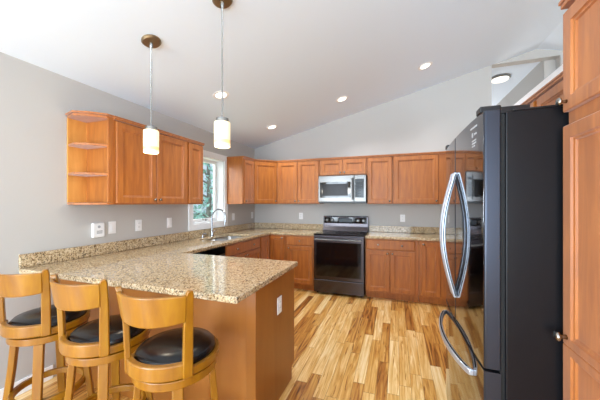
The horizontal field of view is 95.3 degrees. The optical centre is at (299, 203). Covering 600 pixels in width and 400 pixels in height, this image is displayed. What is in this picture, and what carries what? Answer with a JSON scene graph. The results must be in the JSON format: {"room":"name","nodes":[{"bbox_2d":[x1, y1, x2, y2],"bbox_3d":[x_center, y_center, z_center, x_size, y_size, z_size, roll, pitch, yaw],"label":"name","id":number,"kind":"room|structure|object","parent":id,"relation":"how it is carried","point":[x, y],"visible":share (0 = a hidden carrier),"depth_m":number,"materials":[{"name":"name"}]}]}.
{"room":"kitchen","nodes":[
{"label":"kitchen","id":0,"kind":"room"},
{"bbox_2d":[0,52,254,388],"bbox_3d":[-2.428,0.162,1.146,0.180,2.453,9.150,0,0,19],"label":"wall","id":1,"kind":"structure","parent":0,"point":[36,216],"depth_m":2.15,"materials":[{"name":"grey paint"}]},
{"bbox_2d":[0,365,52,399],"bbox_3d":[-2.907,1.335,-0.514,0.014,0.105,5.700,0,0,19],"label":"baseboard","id":2,"kind":"structure","parent":1,"relation":"attached to","point":[16,383],"depth_m":2.01,"materials":[{"name":"white paint"}]},
{"bbox_2d":[65,110,113,204],"bbox_3d":[-1.760,-0.364,2.272,0.331,0.754,0.215,0,0,19],"label":"corner shelf","id":3,"kind":"object","parent":1,"relation":"attached to","point":[89,133],"visible":1,"depth_m":2.33,"materials":[{"name":"brown wood"}]},
{"bbox_2d":[91,222,104,237],"bbox_3d":[-1.843,0.246,2.498,0.029,0.136,0.112,0,0,19],"label":"wall outlet","id":4,"kind":"object","parent":1,"relation":"attached to","point":[97,229],"visible":1,"depth_m":2.48,"materials":[{"name":"white plastic"}]},
{"bbox_2d":[108,221,115,233],"bbox_3d":[-1.805,0.235,2.634,0.010,0.118,0.074,0,0,19],"label":"wall switch","id":5,"kind":"object","parent":1,"relation":"attached to","point":[111,225],"visible":1,"depth_m":2.63,"materials":[{"name":"white plastic"}]},
{"bbox_2d":[19,222,254,268],"bbox_3d":[-1.451,0.422,3.619,0.022,0.101,3.484,0,0,19],"label":"backsplash","id":6,"kind":"structure","parent":1,"relation":"attached to","point":[58,255],"depth_m":2.59,"materials":[{"name":"beige stone"}]},
{"bbox_2d":[88,116,188,204],"bbox_3d":[-1.567,-0.364,2.779,0.358,0.754,0.880,0,0,19],"label":"upper cabinet","id":7,"kind":"object","parent":1,"relation":"attached to","point":[139,177],"visible":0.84,"depth_m":2.61,"materials":[{"name":"brown wood"}]},
{"bbox_2d":[136,220,141,230],"bbox_3d":[-1.711,0.235,2.905,0.009,0.118,0.074,0,0,19],"label":"wall outlet","id":8,"kind":"object","parent":1,"relation":"attached to","point":[138,222],"visible":1,"depth_m":2.90,"materials":[{"name":"white plastic"}]},
{"bbox_2d":[167,218,171,227],"bbox_3d":[-1.572,0.235,3.299,0.010,0.118,0.074,0,0,19],"label":"wall switch","id":9,"kind":"object","parent":1,"relation":"attached to","point":[169,220],"visible":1,"depth_m":3.29,"materials":[{"name":"white plastic"}]},
{"bbox_2d":[187,139,204,203],"bbox_3d":[-1.378,-0.364,3.320,0.358,0.754,0.276,0,0,19],"label":"upper cabinet","id":10,"kind":"object","parent":1,"relation":"attached to","point":[194,148],"visible":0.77,"depth_m":3.26,"materials":[{"name":"brown wood"}]},
{"bbox_2d":[188,150,227,230],"bbox_3d":[-1.397,-0.192,4.035,0.192,1.120,0.875,0,0,19],"label":"window","id":11,"kind":"structure","parent":1,"relation":"in","point":[214,170],"depth_m":4.23,"materials":[{"name":"white paint"}]},
{"bbox_2d":[227,156,254,203],"bbox_3d":[-0.966,-0.364,4.495,0.358,0.754,0.346,0,0,19],"label":"upper cabinet","id":12,"kind":"object","parent":1,"relation":"attached to","point":[240,169],"visible":1,"depth_m":4.35,"materials":[{"name":"brown wood"}]},
{"bbox_2d":[14,288,446,399],"bbox_3d":[2.329,1.438,2.577,8.150,0.100,15.000,0,0,19],"label":"floor","id":13,"kind":"structure","parent":0,"point":[347,347],"depth_m":2.56,"materials":[{"name":"brown wood"}]},
{"bbox_2d":[0,269,94,399],"bbox_3d":[-1.569,0.878,1.693,0.416,1.020,0.449,0,0,19],"label":"bar stool","id":14,"kind":"object","parent":13,"relation":"on","point":[37,327],"visible":0.88,"depth_m":1.56,"materials":[{"name":"brown wood"}]},
{"bbox_2d":[8,304,86,326],"bbox_3d":[-1.569,0.704,1.719,0.365,0.059,0.365,0,0,19],"label":"seat cushion","id":15,"kind":"object","parent":14,"relation":"on","point":[31,318],"depth_m":1.64,"materials":[{"name":"black leather"}]},
{"bbox_2d":[50,274,152,399],"bbox_3d":[-1.071,0.878,1.508,0.399,1.020,0.449,0,0,19],"label":"bar stool","id":16,"kind":"object","parent":13,"relation":"on","point":[98,342],"visible":0.88,"depth_m":1.36,"materials":[{"name":"brown wood"}]},
{"bbox_2d":[68,314,144,345],"bbox_3d":[-1.063,0.704,1.531,0.365,0.059,0.365,0,0,19],"label":"seat cushion","id":17,"kind":"object","parent":16,"relation":"on","point":[87,334],"depth_m":1.44,"materials":[{"name":"black leather"}]},
{"bbox_2d":[115,286,218,399],"bbox_3d":[-0.609,0.878,1.324,0.413,1.020,0.449,0,0,19],"label":"bar stool","id":18,"kind":"object","parent":13,"relation":"on","point":[173,360],"visible":1,"depth_m":1.17,"materials":[{"name":"brown wood"}]},
{"bbox_2d":[134,327,215,364],"bbox_3d":[-0.607,0.704,1.350,0.365,0.059,0.365,0,0,19],"label":"seat cushion","id":19,"kind":"object","parent":18,"relation":"on","point":[165,347],"depth_m":1.28,"materials":[{"name":"black leather"}]},
{"bbox_2d":[59,268,293,399],"bbox_3d":[-0.993,0.950,2.216,1.788,0.876,0.671,0,0,19],"label":"base cabinet","id":20,"kind":"object","parent":13,"relation":"on","point":[255,357],"visible":0.35,"depth_m":1.73,"materials":[{"name":"brown wood"}]},
{"bbox_2d":[277,295,281,314],"bbox_3d":[-0.143,0.720,1.935,0.009,0.118,0.074,0,0,19],"label":"wall outlet","id":21,"kind":"object","parent":20,"relation":"attached to","point":[279,299],"visible":1,"depth_m":1.93,"materials":[{"name":"white plastic"}]},
{"bbox_2d":[193,246,224,255],"bbox_3d":[-1.289,0.952,3.130,0.616,0.872,0.601,0,0,19],"label":"dishwasher","id":22,"kind":"object","parent":13,"relation":"on","point":[220,251],"visible":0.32,"depth_m":3.12,"materials":[{"name":"black plastic"}]},
{"bbox_2d":[211,236,259,258],"bbox_3d":[-1.031,0.950,3.853,0.656,0.876,0.920,0,0,19],"label":"base cabinet","id":23,"kind":"object","parent":13,"relation":"on","point":[250,248],"visible":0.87,"depth_m":3.76,"materials":[{"name":"brown wood"}]},
{"bbox_2d":[260,234,285,260],"bbox_3d":[-0.609,0.950,4.696,0.898,0.876,0.943,0,0,19],"label":"base cabinet","id":24,"kind":"object","parent":13,"relation":"on","point":[273,247],"visible":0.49,"depth_m":4.44,"materials":[{"name":"brown wood"}]},
{"bbox_2d":[19,228,321,303],"bbox_3d":[-0.597,0.492,3.333,1.823,0.036,3.508,0,0,19],"label":"countertop","id":25,"kind":"structure","parent":24,"relation":"on","point":[172,268],"depth_m":1.98,"materials":[{"name":"beige stone"}]},
{"bbox_2d":[210,209,226,235],"bbox_3d":[-1.156,0.276,3.944,0.272,0.396,0.133,0,0,19],"label":"kitchen faucet","id":26,"kind":"object","parent":25,"relation":"on","point":[225,219],"visible":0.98,"depth_m":3.92,"materials":[{"name":"silver metal"}]},
{"bbox_2d":[209,236,238,240],"bbox_3d":[-1.035,0.599,3.832,0.398,0.177,0.738,0,0,19],"label":"sink","id":27,"kind":"object","parent":25,"relation":"in","point":[227,237],"visible":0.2,"depth_m":4.12,"materials":[{"name":"silver metal"}]},
{"bbox_2d":[217,236,238,239],"bbox_3d":[-0.973,0.599,4.010,0.398,0.177,0.359,0,0,19],"label":"basin","id":28,"kind":"object","parent":27,"relation":"in","point":[228,237],"depth_m":4.20,"materials":[{"name":"silver metal"}]},
{"bbox_2d":[286,235,313,290],"bbox_3d":[0.089,0.950,4.601,0.472,0.876,0.656,0,0,19],"label":"base cabinet","id":29,"kind":"object","parent":13,"relation":"on","point":[300,249],"visible":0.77,"depth_m":4.32,"materials":[{"name":"brown wood"}]},
{"bbox_2d":[314,216,367,296],"bbox_3d":[0.667,0.804,4.355,0.762,1.168,0.715,0,0,19],"label":"electric range","id":30,"kind":"object","parent":13,"relation":"on","point":[339,248],"visible":1,"depth_m":4.10,"materials":[{"name":"black metal"}]},
{"bbox_2d":[314,230,367,236],"bbox_3d":[0.670,0.477,4.365,0.762,0.022,0.605,0,0,19],"label":"cooktop","id":31,"kind":"object","parent":30,"relation":"in","point":[324,233],"depth_m":4.20,"materials":[{"name":"black glass"}]},
{"bbox_2d":[365,238,418,301],"bbox_3d":[1.388,0.950,4.145,0.720,0.876,0.656,0,0,19],"label":"base cabinet","id":32,"kind":"object","parent":13,"relation":"on","point":[391,265],"visible":0.98,"depth_m":3.87,"materials":[{"name":"brown wood"}]},
{"bbox_2d":[418,241,445,304],"bbox_3d":[2.170,0.950,3.871,0.930,0.876,0.656,0,0,19],"label":"base cabinet","id":33,"kind":"object","parent":13,"relation":"on","point":[432,276],"visible":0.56,"depth_m":3.71,"materials":[{"name":"brown wood"}]},
{"bbox_2d":[439,104,568,399],"bbox_3d":[1.263,0.493,1.410,0.960,1.790,0.910,0,0,19],"label":"refrigerator","id":34,"kind":"object","parent":13,"relation":"on","point":[501,218],"visible":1,"depth_m":1.09,"materials":[{"name":"black paint"}]},
{"bbox_2d":[552,0,599,399],"bbox_3d":[1.110,0.321,0.478,0.694,2.134,0.928,0,0,19],"label":"pantry cabinet","id":35,"kind":"object","parent":13,"relation":"on","point":[581,21],"visible":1,"depth_m":0.93,"materials":[{"name":"brown wood"}]},
{"bbox_3d":[1.904,0.950,2.684,0.656,0.876,1.800,0,0,19],"label":"base cabinet","id":36,"kind":"object","parent":13,"relation":"on","visible":0},
{"bbox_2d":[365,232,445,240],"bbox_3d":[1.537,0.492,3.151,1.656,0.036,2.438,0,0,19],"label":"countertop","id":37,"kind":"structure","parent":36,"relation":"on","point":[373,235],"depth_m":3.92,"materials":[{"name":"beige stone"}]},
{"bbox_2d":[0,0,567,148],"bbox_3d":[1.356,-1.655,-0.197,8.150,1.295,9.120,0,0,19],"label":"ceiling","id":38,"kind":"structure","parent":0,"point":[287,64],"depth_m":2.63,"materials":[{"name":"white paint"}]},
{"bbox_2d":[141,34,160,153],"bbox_3d":[-1.140,-0.824,2.098,0.136,0.880,0.140,0,0,19],"label":"pendant light","id":39,"kind":"object","parent":38,"relation":"hanging from","point":[150,133],"visible":1,"depth_m":2.07,"materials":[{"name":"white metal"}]},
{"bbox_2d":[213,91,228,98],"bbox_3d":[-0.893,-1.221,3.094,0.178,0.048,0.183,0,0,14],"label":"recessed light","id":40,"kind":"object","parent":38,"relation":"in","point":[217,95],"visible":0.85,"depth_m":3.09,"materials":[{"name":"white paint"}]},
{"bbox_2d":[212,0,232,147],"bbox_3d":[-0.534,-0.905,1.886,0.136,1.037,0.140,0,0,19],"label":"pendant light","id":41,"kind":"object","parent":38,"relation":"hanging from","point":[222,124],"visible":1,"depth_m":1.86,"materials":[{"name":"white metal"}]},
{"bbox_2d":[267,125,277,129],"bbox_3d":[-0.448,-1.219,4.388,0.178,0.048,0.183,0,0,14],"label":"recessed light","id":42,"kind":"object","parent":38,"relation":"in","point":[269,127],"visible":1,"depth_m":4.38,"materials":[{"name":"white paint"}]},
{"bbox_2d":[336,96,347,101],"bbox_3d":[0.607,-1.504,3.956,0.178,0.048,0.183,0,0,14],"label":"recessed light","id":43,"kind":"object","parent":38,"relation":"in","point":[342,98],"visible":1,"depth_m":3.95,"materials":[{"name":"white paint"}]},
{"bbox_2d":[418,61,432,69],"bbox_3d":[1.622,-1.777,3.548,0.178,0.048,0.183,0,0,14],"label":"recessed light","id":44,"kind":"object","parent":38,"relation":"in","point":[426,65],"visible":1,"depth_m":3.54,"materials":[{"name":"white paint"}]},
{"bbox_2d":[255,49,562,232],"bbox_3d":[2.869,-0.397,4.041,8.100,3.570,0.120,0,0,19],"label":"wall","id":45,"kind":"structure","parent":0,"point":[429,119],"depth_m":4.44,"materials":[{"name":"grey paint"}]},
{"bbox_2d":[253,159,276,203],"bbox_3d":[-0.684,-0.364,4.898,0.624,0.754,0.611,0,0,19],"label":"upper cabinet","id":46,"kind":"object","parent":45,"relation":"attached to","point":[265,171],"visible":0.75,"depth_m":4.70,"materials":[{"name":"brown wood"}]},
{"bbox_2d":[255,222,322,229],"bbox_3d":[-0.231,0.422,5.051,1.376,0.101,0.022,0,0,19],"label":"backsplash","id":47,"kind":"structure","parent":45,"relation":"attached to","point":[257,225],"depth_m":5.03,"materials":[{"name":"beige stone"}]},
{"bbox_2d":[277,158,323,203],"bbox_3d":[0.004,-0.364,4.791,0.776,0.754,0.358,0,0,19],"label":"upper cabinet","id":48,"kind":"object","parent":45,"relation":"attached to","point":[297,180],"visible":0.9,"depth_m":4.64,"materials":[{"name":"brown wood"}]},
{"bbox_2d":[319,156,366,175],"bbox_3d":[0.731,-0.594,4.536,0.774,0.294,0.358,0,0,19],"label":"upper cabinet","id":49,"kind":"object","parent":45,"relation":"attached to","point":[352,165],"visible":0.84,"depth_m":4.39,"materials":[{"name":"brown wood"}]},
{"bbox_2d":[318,175,366,202],"bbox_3d":[0.714,-0.218,4.490,0.760,0.441,0.453,0,0,19],"label":"microwave","id":50,"kind":"object","parent":49,"relation":"attached to","point":[344,188],"visible":0.96,"depth_m":4.31,"materials":[{"name":"silver metal"}]},
{"bbox_2d":[367,154,392,203],"bbox_3d":[1.274,-0.364,4.345,0.384,0.754,0.358,0,0,19],"label":"upper cabinet","id":51,"kind":"object","parent":45,"relation":"attached to","point":[379,167],"visible":0.98,"depth_m":4.21,"materials":[{"name":"brown wood"}]},
{"bbox_2d":[400,215,404,221],"bbox_3d":[1.649,0.243,4.401,0.074,0.118,0.009,0,0,19],"label":"wall outlet","id":52,"kind":"object","parent":45,"relation":"attached to","point":[402,217],"visible":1,"depth_m":4.40,"materials":[{"name":"white plastic"}]},
{"bbox_2d":[369,225,438,233],"bbox_3d":[1.937,0.422,4.291,1.656,0.101,0.022,0,0,19],"label":"backsplash","id":53,"kind":"structure","parent":45,"relation":"attached to","point":[400,229],"depth_m":4.37,"materials":[{"name":"beige stone"}]},
{"bbox_2d":[393,151,445,203],"bbox_3d":[1.903,-0.364,4.125,0.958,0.754,0.358,0,0,19],"label":"upper cabinet","id":54,"kind":"object","parent":45,"relation":"attached to","point":[418,178],"visible":0.73,"depth_m":4.03,"materials":[{"name":"brown wood"}]},
{"bbox_2d":[492,62,539,105],"bbox_3d":[4.027,-2.112,6.285,3.400,0.100,4.880,0,0,19],"label":"ceiling","id":55,"kind":"structure","parent":0,"point":[518,72],"depth_m":4.49,"materials":[{"name":"white paint"}]},
{"bbox_2d":[492,73,510,82],"bbox_3d":[3.281,-2.027,4.490,0.294,0.070,0.294,0,0,19],"label":"flush ceiling light","id":56,"kind":"object","parent":55,"relation":"attached to","point":[499,78],"visible":0.84,"depth_m":4.42,"materials":[{"name":"silver metal"}]},
{"bbox_2d":[497,59,555,106],"bbox_3d":[4.343,-0.337,6.174,0.130,3.450,4.880,0,0,19],"label":"wall","id":57,"kind":"structure","parent":0,"point":[543,69],"depth_m":4.32,"materials":[{"name":"grey paint"}]},
{"bbox_3d":[1.880,0.158,1.463,0.100,2.460,5.400,0,0,19],"label":"wall","id":58,"kind":"structure","parent":0,"visible":0},
{"bbox_2d":[520,95,537,106],"bbox_3d":[2.092,-0.364,2.798,0.376,0.754,2.108,0,0,19],"label":"upper cabinet","id":59,"kind":"object","parent":58,"relation":"attached to","point":[531,100],"visible":0.02,"depth_m":1.90,"materials":[{"name":"brown wood"}]},
{"bbox_2d":[513,64,562,105],"bbox_3d":[1.878,-1.040,1.458,0.124,0.095,5.408,0,0,19],"label":"trim","id":60,"kind":"structure","parent":58,"relation":"attached to","point":[557,71],"depth_m":2.45,"materials":[{"name":"white paint"}]},
{"bbox_2d":[533,71,562,105],"bbox_3d":[1.580,-0.587,1.338,0.376,0.309,0.993,0,0,19],"label":"upper cabinet","id":61,"kind":"object","parent":58,"relation":"attached to","point":[549,93],"visible":0.12,"depth_m":1.67,"materials":[{"name":"brown wood"}]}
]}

